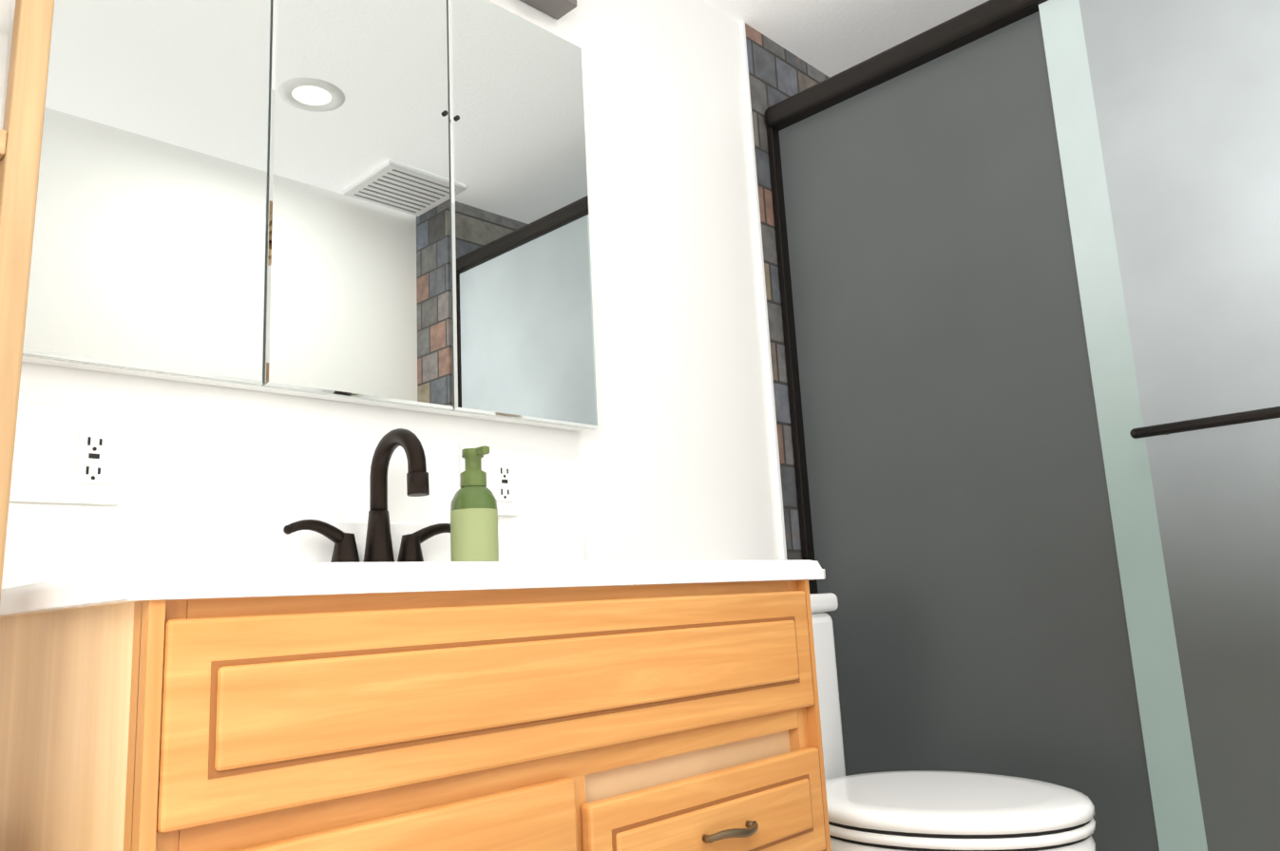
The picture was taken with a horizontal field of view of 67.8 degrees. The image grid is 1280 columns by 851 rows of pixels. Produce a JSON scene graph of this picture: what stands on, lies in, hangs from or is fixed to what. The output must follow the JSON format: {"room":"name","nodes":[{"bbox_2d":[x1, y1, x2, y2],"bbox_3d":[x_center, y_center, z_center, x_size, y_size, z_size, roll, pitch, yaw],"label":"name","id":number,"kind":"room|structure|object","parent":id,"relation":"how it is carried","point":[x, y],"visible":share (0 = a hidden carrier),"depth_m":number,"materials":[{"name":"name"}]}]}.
{"room":"bathroom","nodes":[
{"label":"bathroom","id":0,"kind":"room"},
{"bbox_2d":[0,0,829,614],"bbox_3d":[-0.206,0.002,1.741,0.113,2.198,3.450,-13,-15,43],"label":"wall","id":1,"kind":"structure","parent":0,"point":[669,458],"depth_m":1.96,"materials":[{"name":"white paint"}]},
{"bbox_2d":[9,402,123,505],"bbox_3d":[-0.690,0.036,1.150,0.010,0.117,0.118,-13,-15,43],"label":"electrical outlet","id":2,"kind":"object","parent":1,"relation":"attached to","point":[66,455],"visible":0.92,"depth_m":1.15,"materials":[{"name":"white plastic"}]},
{"bbox_2d":[0,0,597,431],"bbox_3d":[-0.437,-0.412,1.489,0.057,0.764,0.937,-13,-15,43],"label":"upper cabinet","id":3,"kind":"object","parent":1,"relation":"attached to","point":[373,201],"visible":1,"depth_m":1.40,"materials":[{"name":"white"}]},
{"bbox_2d":[458,444,517,515],"bbox_3d":[-0.252,0.093,1.597,0.010,0.115,0.116,-13,-15,43],"label":"electrical outlet","id":4,"kind":"object","parent":1,"relation":"attached to","point":[499,467],"visible":0.6,"depth_m":1.61,"materials":[{"name":"white plastic"}]},
{"bbox_2d":[520,0,576,19],"bbox_3d":[-0.427,-0.929,1.531,0.184,0.110,0.933,-13,-15,43],"label":"vanity light bar","id":5,"kind":"object","parent":1,"relation":"attached to","point":[557,9],"visible":1,"depth_m":1.87,"materials":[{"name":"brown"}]},
{"bbox_2d":[704,0,988,77],"bbox_3d":[0.350,-1.248,1.366,1.831,0.060,3.450,-13,-15,43],"label":"ceiling","id":6,"kind":"structure","parent":0,"point":[830,38],"depth_m":2.43,"materials":[{"name":"white paint"}]},
{"bbox_3d":[0.466,0.968,0.949,1.831,0.060,3.450,-13,-15,43],"label":"floor","id":7,"kind":"structure","parent":0,"visible":0},
{"bbox_2d":[0,0,54,600],"bbox_3d":[-0.795,0.186,0.757,0.335,1.532,0.435,-13,-15,43],"label":"door frame","id":8,"kind":"structure","parent":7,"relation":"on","point":[21,134],"depth_m":0.86,"materials":[{"name":"brown wood"}]},
{"bbox_2d":[0,510,831,850],"bbox_3d":[-0.213,0.542,1.128,0.550,0.910,0.919,-13,-15,43],"label":"bathroom vanity","id":9,"kind":"object","parent":7,"relation":"on","point":[542,689],"visible":1,"depth_m":0.91,"materials":[{"name":"brown wood"}]},
{"bbox_2d":[283,428,450,562],"bbox_3d":[-0.343,0.110,1.340,0.143,0.212,0.294,-13,-15,43],"label":"faucet","id":10,"kind":"object","parent":9,"relation":"on","point":[378,546],"visible":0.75,"depth_m":1.34,"materials":[{"name":"black metal"}]},
{"bbox_2d":[450,445,498,561],"bbox_3d":[-0.241,0.126,1.385,0.069,0.187,0.069,-13,-15,43],"label":"soap bottle","id":11,"kind":"object","parent":9,"relation":"on","point":[473,522],"visible":0.81,"depth_m":1.36,"materials":[{"name":"green plastic"}]},
{"bbox_2d":[809,592,1095,850],"bbox_3d":[0.412,0.674,1.627,0.682,0.771,0.426,-11,-13,36],"label":"toilet","id":12,"kind":"object","parent":7,"relation":"on","point":[922,811],"visible":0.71,"depth_m":1.47,"materials":[{"name":"white ceramic"}]},
{"bbox_3d":[0.947,0.979,1.588,1.426,0.104,0.128,-13,-15,43],"label":"sill","id":13,"kind":"structure","parent":0,"visible":0},
{"bbox_2d":[764,0,1279,850],"bbox_3d":[0.876,0.005,1.750,1.421,1.871,0.094,-13,-15,43],"label":"shower door","id":14,"kind":"structure","parent":13,"relation":"on","point":[1029,268],"depth_m":1.85,"materials":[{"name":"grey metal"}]}
]}

